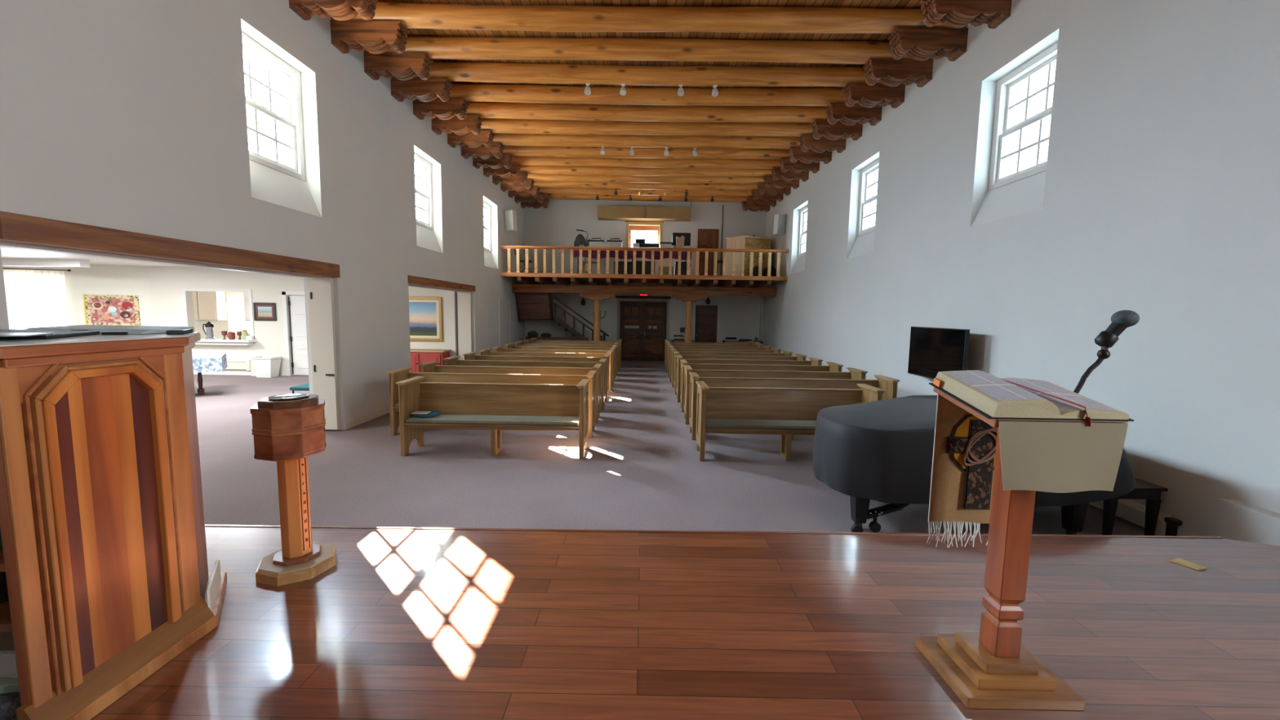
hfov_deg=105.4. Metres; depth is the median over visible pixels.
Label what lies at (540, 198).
carved corbel
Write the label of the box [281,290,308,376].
door
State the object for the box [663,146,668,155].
spotlight
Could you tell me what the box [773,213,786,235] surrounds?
wall speaker
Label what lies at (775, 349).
pew
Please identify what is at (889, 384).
pew
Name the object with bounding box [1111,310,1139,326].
grille
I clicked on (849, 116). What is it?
carved corbel
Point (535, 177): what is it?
log beam
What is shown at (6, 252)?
ceiling
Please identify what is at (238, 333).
goblet
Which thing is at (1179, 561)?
wood offcut
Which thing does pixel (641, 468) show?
floor
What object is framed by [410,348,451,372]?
base cabinet
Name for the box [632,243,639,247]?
paper stack
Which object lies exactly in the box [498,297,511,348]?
door
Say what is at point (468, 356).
pew
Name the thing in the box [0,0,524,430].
wall
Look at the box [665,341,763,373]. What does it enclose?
pew
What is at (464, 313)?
door
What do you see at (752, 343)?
pew
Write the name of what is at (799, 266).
window
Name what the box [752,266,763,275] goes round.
bag
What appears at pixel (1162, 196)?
wall
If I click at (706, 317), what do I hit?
door
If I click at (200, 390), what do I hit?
side table
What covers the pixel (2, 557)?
shelf
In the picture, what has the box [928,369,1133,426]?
book
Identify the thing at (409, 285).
trim
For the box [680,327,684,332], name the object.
painting
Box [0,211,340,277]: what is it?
lintel beam
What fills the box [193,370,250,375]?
baseboard
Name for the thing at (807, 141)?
carved corbel
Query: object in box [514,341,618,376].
pew
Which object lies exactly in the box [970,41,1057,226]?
window
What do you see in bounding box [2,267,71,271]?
curtain rod
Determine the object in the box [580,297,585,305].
wall sconce
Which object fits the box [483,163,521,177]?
carved corbel
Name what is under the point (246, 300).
upper cabinet
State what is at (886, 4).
ceiling
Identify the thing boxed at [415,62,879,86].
log beam
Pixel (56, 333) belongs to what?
ring binder
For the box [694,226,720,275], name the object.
door
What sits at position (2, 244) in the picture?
trim
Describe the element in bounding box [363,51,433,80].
carved corbel
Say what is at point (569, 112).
log beam
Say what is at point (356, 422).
baseboard
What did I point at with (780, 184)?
carved corbel
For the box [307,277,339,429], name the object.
door
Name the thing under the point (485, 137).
carved corbel
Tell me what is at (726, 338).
case
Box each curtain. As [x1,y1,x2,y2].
[3,269,35,329]
[29,270,69,327]
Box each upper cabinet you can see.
[191,291,226,319]
[243,292,249,321]
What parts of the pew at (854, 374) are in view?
panel, backrest, rail, panel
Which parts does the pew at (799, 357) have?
panel, rail, backrest, panel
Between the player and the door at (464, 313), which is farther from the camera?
the player
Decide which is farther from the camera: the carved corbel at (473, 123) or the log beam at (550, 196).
the log beam at (550, 196)
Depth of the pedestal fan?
16.84 m
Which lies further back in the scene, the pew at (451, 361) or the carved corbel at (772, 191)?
the carved corbel at (772, 191)
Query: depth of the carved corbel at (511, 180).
14.38 m
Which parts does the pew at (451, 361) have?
panel, backrest, rail, panel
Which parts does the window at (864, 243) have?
sloped sill, frame, sash, sash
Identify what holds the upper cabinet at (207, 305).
attached to the wall at (220, 326)
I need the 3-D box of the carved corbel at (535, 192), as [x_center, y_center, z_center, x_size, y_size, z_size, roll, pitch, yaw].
[-3.844,-5.564,16.165,1.000,0.317,0.270,1,6,0]
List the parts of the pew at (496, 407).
panel, seat, rail, backrest, panel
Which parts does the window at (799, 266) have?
sloped sill, sash, frame, sash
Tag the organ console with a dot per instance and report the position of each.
(740, 242)
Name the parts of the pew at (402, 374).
panel, rail, backrest, panel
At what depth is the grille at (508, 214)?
15.61 m
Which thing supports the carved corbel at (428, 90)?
attached to the wall at (126, 115)
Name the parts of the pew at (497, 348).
panel, backrest, rail, panel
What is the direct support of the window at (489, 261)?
in the wall at (126, 115)
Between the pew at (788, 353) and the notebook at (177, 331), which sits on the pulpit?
the notebook at (177, 331)
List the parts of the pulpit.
rail, cornice, moulding, moulding, moulding, pale skirting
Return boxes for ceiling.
[0,247,192,266]
[377,0,922,106]
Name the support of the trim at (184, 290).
attached to the wall at (166, 282)
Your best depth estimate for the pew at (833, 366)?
9.49 m
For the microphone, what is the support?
attached to the lectern
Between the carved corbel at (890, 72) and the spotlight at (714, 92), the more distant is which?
the spotlight at (714, 92)
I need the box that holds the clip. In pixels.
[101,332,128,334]
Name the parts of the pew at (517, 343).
rail, backrest, panel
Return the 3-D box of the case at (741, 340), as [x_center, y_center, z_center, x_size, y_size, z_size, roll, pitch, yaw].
[3.821,-0.724,17.661,0.420,0.050,0.250,1,6,0]
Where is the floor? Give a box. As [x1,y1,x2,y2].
[193,360,1144,535]
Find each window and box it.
[226,294,250,334]
[241,31,321,217]
[413,151,442,253]
[483,200,497,269]
[625,220,663,247]
[791,204,808,273]
[847,158,879,258]
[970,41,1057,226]
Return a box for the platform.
[90,526,1279,719]
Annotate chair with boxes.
[289,382,309,393]
[513,248,532,272]
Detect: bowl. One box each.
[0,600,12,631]
[253,428,326,461]
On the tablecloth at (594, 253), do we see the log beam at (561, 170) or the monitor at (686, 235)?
the monitor at (686, 235)
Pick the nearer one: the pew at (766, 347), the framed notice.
the pew at (766, 347)
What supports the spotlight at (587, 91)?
attached to the log beam at (479, 72)
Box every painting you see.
[257,306,271,316]
[408,296,443,341]
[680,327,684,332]
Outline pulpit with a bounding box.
[0,328,226,719]
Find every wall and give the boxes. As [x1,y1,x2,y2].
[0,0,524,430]
[2,264,153,325]
[148,266,457,375]
[194,291,304,338]
[524,199,766,345]
[761,0,1279,536]
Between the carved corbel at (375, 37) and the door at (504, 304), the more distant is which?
the door at (504, 304)
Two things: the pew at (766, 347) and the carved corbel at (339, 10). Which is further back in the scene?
the pew at (766, 347)
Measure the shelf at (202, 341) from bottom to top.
0.142 m
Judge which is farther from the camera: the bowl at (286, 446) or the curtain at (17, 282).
the curtain at (17, 282)
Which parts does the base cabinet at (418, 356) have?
panel, door, panel, door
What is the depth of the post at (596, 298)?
16.72 m
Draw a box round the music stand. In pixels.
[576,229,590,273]
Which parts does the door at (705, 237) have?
raised panel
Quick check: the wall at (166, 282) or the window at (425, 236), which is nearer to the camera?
the window at (425, 236)
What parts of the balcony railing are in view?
rail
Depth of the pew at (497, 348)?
12.51 m
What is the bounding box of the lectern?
[915,386,1124,710]
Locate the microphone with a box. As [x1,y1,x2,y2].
[1073,310,1139,393]
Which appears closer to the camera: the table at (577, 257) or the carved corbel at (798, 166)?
the carved corbel at (798, 166)
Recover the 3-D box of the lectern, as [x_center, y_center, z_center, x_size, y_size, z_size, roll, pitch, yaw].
[1.402,0.680,1.862,0.431,1.129,0.364,1,6,0]
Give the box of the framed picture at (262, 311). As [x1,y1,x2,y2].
[253,302,276,320]
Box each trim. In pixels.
[0,240,323,279]
[1,257,89,267]
[182,288,254,339]
[204,524,1222,538]
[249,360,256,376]
[408,284,467,292]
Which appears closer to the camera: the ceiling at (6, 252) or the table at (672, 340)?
the ceiling at (6, 252)
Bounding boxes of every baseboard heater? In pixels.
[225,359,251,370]
[1088,498,1182,536]
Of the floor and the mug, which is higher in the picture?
the mug
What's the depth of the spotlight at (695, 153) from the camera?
11.98 m
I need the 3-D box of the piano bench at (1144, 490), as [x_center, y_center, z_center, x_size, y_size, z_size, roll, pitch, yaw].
[4.176,1.257,4.493,0.480,0.455,0.800,1,6,0]
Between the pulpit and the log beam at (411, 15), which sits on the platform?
the pulpit
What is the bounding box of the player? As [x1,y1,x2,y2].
[659,242,674,245]
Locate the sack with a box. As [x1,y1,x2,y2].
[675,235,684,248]
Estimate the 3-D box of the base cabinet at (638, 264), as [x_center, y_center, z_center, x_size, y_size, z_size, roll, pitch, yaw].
[0.134,-3.115,16.812,0.740,0.560,0.290,1,6,0]
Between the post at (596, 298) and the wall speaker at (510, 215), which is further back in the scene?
the post at (596, 298)
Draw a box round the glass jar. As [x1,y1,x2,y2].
[241,329,248,339]
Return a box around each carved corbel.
[288,0,377,20]
[330,20,408,53]
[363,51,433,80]
[390,76,453,102]
[413,97,469,119]
[431,115,483,135]
[447,129,494,147]
[461,142,504,159]
[472,153,513,168]
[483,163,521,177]
[492,172,528,185]
[500,179,534,191]
[507,186,539,198]
[514,192,545,203]
[520,198,549,208]
[741,200,770,212]
[746,195,776,207]
[751,189,783,201]
[756,182,791,195]
[763,175,799,189]
[770,166,808,182]
[778,157,819,173]
[787,146,831,164]
[798,133,846,152]
[810,120,862,140]
[825,102,882,125]
[842,82,905,108]
[862,57,933,87]
[888,26,968,61]
[920,0,1011,28]
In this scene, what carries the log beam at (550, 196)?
attached to the wall at (126, 115)
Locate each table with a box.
[197,372,204,395]
[577,257,687,274]
[671,339,693,342]
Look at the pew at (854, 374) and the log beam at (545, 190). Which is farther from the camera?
the log beam at (545, 190)
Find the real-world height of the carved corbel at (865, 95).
0.317 m
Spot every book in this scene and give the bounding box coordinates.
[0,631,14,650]
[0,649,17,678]
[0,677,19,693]
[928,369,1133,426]
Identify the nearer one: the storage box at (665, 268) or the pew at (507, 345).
the pew at (507, 345)
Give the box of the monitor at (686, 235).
[672,232,690,245]
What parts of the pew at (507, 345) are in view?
backrest, rail, panel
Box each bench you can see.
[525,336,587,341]
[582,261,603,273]
[1102,477,1168,535]
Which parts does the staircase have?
rail, rail, handrail, newel post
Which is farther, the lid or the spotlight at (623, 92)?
the spotlight at (623, 92)
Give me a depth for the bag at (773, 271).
15.97 m
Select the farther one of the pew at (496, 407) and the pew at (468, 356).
the pew at (468, 356)
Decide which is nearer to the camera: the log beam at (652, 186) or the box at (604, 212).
the log beam at (652, 186)
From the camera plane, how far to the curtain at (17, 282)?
12.20 m
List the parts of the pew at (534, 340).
rail, backrest, panel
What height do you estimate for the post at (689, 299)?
2.468 m
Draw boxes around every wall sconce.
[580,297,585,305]
[706,297,710,304]
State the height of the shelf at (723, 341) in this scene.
0.890 m
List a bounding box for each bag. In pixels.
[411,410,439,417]
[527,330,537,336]
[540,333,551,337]
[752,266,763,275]
[763,266,776,276]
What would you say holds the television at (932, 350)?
attached to the wall at (1162, 196)
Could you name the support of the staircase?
on the floor
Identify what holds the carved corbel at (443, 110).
attached to the wall at (126, 115)
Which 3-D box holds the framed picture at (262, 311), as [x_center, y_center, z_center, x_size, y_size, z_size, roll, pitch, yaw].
[-9.993,-1.286,12.991,0.590,0.480,0.035,1,6,0]
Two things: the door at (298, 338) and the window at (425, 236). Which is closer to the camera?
the window at (425, 236)
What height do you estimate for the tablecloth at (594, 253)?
0.523 m
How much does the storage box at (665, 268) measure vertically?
0.385 m
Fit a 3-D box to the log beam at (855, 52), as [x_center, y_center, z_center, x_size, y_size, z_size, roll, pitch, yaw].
[0.124,-4.993,7.852,9.600,0.328,0.314,1,6,0]
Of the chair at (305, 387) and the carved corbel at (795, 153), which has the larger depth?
the carved corbel at (795, 153)
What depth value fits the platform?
2.17 m
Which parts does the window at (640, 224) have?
frame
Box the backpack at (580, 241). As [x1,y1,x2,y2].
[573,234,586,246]
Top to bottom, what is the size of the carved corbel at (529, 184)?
0.317 m
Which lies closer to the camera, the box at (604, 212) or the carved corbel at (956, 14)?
the carved corbel at (956, 14)
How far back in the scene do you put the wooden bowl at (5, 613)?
1.60 m
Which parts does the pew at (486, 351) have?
panel, backrest, rail, panel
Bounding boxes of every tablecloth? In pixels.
[191,353,227,373]
[573,249,691,266]
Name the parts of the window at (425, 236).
sash, sash, frame, sloped sill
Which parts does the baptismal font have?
lid plate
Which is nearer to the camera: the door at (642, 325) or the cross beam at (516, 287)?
the cross beam at (516, 287)
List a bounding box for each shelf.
[0,551,5,572]
[195,338,257,345]
[722,340,763,343]
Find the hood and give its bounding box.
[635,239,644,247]
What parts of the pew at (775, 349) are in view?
panel, rail, backrest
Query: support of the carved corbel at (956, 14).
attached to the wall at (1162, 196)
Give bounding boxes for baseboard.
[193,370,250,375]
[344,407,389,430]
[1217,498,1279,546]
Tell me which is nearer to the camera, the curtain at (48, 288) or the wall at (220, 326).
the curtain at (48, 288)
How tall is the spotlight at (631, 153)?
0.193 m
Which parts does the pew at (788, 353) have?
panel, rail, backrest, panel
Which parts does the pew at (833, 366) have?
panel, backrest, rail, panel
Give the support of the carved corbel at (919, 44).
attached to the wall at (1162, 196)
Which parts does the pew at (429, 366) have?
panel, rail, backrest, panel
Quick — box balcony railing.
[500,245,788,276]
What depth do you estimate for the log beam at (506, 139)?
11.85 m
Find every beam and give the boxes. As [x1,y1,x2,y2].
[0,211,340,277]
[330,1,968,33]
[364,36,933,64]
[407,275,475,291]
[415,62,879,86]
[449,83,845,106]
[466,102,827,122]
[480,118,813,137]
[492,133,800,148]
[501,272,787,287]
[502,145,789,159]
[511,155,780,168]
[511,283,776,296]
[519,164,772,176]
[526,173,764,183]
[533,181,758,191]
[538,187,752,196]
[543,193,746,201]
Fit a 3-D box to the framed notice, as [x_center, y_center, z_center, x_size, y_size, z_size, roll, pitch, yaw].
[1.618,-1.141,18.547,0.250,0.260,0.035,1,6,0]
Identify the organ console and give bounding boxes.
[725,235,773,275]
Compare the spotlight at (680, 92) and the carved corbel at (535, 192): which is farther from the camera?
the carved corbel at (535, 192)
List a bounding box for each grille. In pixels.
[504,210,512,229]
[777,213,786,233]
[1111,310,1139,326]
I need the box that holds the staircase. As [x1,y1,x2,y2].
[515,292,608,341]
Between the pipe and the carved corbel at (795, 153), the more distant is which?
the pipe
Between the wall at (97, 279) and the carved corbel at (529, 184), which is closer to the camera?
the wall at (97, 279)
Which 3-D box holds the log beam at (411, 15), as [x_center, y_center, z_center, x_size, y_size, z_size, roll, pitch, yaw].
[0.118,-4.913,7.026,9.600,0.337,0.315,1,6,0]
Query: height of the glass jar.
0.270 m
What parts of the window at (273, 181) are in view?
sash, sash, frame, sloped sill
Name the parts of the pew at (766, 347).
panel, rail, backrest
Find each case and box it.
[660,243,671,248]
[725,337,736,339]
[738,338,751,341]
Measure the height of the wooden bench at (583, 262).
0.540 m
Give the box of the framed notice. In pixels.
[679,326,685,333]
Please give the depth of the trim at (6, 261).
11.24 m
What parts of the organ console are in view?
lid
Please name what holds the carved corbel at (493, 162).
attached to the wall at (126, 115)
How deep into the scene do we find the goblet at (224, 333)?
13.03 m
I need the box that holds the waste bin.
[249,355,282,377]
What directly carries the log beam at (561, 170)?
attached to the wall at (126, 115)
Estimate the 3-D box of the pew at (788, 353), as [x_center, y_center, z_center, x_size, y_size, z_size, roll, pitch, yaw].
[2.276,0.219,12.326,2.980,0.942,0.570,1,6,0]
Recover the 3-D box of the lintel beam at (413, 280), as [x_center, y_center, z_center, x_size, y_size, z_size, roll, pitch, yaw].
[-4.667,-1.729,11.179,0.524,0.153,3.720,1,6,0]
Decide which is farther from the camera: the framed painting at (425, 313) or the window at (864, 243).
the framed painting at (425, 313)
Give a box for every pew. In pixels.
[386,367,597,438]
[395,376,590,458]
[417,360,602,422]
[443,355,606,411]
[462,351,610,401]
[479,348,613,393]
[493,345,615,386]
[504,342,617,381]
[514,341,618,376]
[523,339,621,372]
[530,337,622,368]
[664,339,755,368]
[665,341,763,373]
[666,343,771,377]
[669,345,782,382]
[671,348,793,387]
[673,351,807,394]
[675,355,822,402]
[680,359,843,412]
[683,364,867,424]
[688,372,899,440]
[695,381,885,461]
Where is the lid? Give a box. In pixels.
[249,399,325,436]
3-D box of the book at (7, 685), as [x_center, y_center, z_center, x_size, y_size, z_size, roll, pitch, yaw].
[-2.109,1.067,1.702,0.260,0.030,0.225,0,6,-11]
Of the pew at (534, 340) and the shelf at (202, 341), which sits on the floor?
the pew at (534, 340)
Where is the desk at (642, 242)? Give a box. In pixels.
[635,239,659,247]
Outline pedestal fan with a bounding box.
[555,243,568,255]
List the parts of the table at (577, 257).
leg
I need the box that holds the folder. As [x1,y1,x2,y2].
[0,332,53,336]
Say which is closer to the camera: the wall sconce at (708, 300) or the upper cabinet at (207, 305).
the upper cabinet at (207, 305)
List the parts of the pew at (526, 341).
backrest, rail, panel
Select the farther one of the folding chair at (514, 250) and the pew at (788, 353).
the folding chair at (514, 250)
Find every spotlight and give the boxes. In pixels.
[584,82,591,95]
[600,146,604,155]
[619,83,626,95]
[629,146,634,155]
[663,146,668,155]
[677,84,684,96]
[692,147,697,155]
[711,84,718,97]
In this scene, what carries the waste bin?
on the floor
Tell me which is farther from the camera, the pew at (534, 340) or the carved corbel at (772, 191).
the pew at (534, 340)
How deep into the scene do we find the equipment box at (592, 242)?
16.66 m
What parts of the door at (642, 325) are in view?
carved panel, casing, carved panel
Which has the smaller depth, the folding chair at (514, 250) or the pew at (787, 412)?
the pew at (787, 412)
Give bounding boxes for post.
[579,293,614,341]
[671,294,706,342]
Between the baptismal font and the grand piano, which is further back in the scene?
the grand piano
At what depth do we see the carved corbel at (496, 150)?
11.91 m
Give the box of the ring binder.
[0,328,100,338]
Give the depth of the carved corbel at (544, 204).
17.69 m
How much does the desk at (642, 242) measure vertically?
0.440 m
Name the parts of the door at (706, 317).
raised panel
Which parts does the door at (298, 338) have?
raised panel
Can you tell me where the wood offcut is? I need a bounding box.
[1168,558,1207,570]
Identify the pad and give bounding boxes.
[24,324,194,333]
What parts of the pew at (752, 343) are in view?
panel, backrest, rail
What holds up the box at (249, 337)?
on the shelf at (202, 341)
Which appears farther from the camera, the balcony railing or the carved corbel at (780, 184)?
the balcony railing
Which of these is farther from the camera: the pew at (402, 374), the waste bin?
the waste bin
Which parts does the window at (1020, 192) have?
sloped sill, frame, sash, sash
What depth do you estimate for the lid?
2.44 m
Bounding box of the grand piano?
[812,395,1136,534]
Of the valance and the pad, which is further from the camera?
the valance
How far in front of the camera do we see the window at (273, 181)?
6.27 m
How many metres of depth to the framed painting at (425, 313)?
12.96 m
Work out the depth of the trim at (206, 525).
3.13 m
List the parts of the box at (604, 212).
panel, panel, panel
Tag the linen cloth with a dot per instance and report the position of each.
(1055, 457)
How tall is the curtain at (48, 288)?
2.065 m
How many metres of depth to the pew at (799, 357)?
11.49 m
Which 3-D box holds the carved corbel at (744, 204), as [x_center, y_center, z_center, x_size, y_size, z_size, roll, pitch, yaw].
[4.213,-5.596,17.771,1.000,0.317,0.270,1,6,0]
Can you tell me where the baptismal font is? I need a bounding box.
[249,393,336,586]
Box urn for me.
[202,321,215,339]
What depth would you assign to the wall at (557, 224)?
18.29 m
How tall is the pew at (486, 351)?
0.942 m
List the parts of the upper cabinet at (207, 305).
door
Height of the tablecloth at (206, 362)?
0.288 m
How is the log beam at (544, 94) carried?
attached to the wall at (126, 115)
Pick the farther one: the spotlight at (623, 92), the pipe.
the pipe
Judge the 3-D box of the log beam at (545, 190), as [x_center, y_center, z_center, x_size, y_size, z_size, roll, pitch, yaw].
[0.190,-5.880,16.939,9.600,0.342,0.315,1,6,0]
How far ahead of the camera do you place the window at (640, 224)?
18.23 m
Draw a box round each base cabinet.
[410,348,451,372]
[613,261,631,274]
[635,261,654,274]
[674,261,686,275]
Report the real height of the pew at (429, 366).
0.942 m
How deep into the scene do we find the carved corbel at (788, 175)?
13.51 m
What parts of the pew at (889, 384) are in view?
panel, backrest, rail, panel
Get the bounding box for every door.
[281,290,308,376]
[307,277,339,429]
[456,291,471,359]
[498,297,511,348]
[615,295,671,360]
[693,302,719,342]
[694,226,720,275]
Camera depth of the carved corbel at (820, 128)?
10.21 m
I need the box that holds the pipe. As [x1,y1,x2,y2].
[757,296,760,342]
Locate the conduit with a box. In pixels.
[720,204,723,273]
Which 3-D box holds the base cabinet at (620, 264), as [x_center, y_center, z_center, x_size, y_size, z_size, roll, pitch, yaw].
[-0.588,-3.156,17.114,0.630,0.560,0.290,1,6,0]
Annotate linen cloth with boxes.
[997,418,1128,493]
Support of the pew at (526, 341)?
on the floor
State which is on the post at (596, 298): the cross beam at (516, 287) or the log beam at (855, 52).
the cross beam at (516, 287)
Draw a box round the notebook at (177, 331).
[165,328,193,334]
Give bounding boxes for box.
[245,335,253,339]
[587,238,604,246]
[597,205,691,221]
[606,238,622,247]
[658,266,674,275]
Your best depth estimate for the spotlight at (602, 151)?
11.98 m
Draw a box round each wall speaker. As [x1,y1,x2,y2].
[504,209,516,231]
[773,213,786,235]
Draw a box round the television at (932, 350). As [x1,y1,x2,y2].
[907,326,969,378]
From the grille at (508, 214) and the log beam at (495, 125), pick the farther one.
the grille at (508, 214)
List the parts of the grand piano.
leg, leg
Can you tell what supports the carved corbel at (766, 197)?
attached to the wall at (1162, 196)
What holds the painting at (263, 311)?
attached to the framed picture at (262, 311)
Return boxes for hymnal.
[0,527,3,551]
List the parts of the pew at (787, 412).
panel, seat, backrest, rail, panel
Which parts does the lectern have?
post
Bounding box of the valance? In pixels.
[631,232,657,239]
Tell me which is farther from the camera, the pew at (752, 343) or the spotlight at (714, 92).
the pew at (752, 343)
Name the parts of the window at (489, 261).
sash, sash, frame, sloped sill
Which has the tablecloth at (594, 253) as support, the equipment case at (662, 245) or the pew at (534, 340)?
the equipment case at (662, 245)
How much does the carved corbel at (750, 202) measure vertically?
0.317 m
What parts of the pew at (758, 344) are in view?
panel, rail, backrest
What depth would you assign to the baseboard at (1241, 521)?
3.55 m
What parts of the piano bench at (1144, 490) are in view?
leg, seat, leg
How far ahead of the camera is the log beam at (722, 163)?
13.51 m
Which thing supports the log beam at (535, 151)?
attached to the wall at (126, 115)
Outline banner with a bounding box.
[926,393,997,547]
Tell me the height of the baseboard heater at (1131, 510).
0.200 m
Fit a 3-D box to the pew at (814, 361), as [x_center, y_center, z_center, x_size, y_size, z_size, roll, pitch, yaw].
[2.261,0.413,10.330,2.980,0.942,0.570,1,6,0]
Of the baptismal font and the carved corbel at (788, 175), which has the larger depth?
the carved corbel at (788, 175)
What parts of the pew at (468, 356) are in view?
panel, backrest, rail, panel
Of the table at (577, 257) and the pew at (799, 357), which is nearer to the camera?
the pew at (799, 357)
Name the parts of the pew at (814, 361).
panel, rail, backrest, panel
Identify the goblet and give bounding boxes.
[221,330,226,339]
[236,331,241,339]
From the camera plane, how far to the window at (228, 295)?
15.65 m
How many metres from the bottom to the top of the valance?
0.240 m
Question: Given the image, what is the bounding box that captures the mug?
[226,332,235,339]

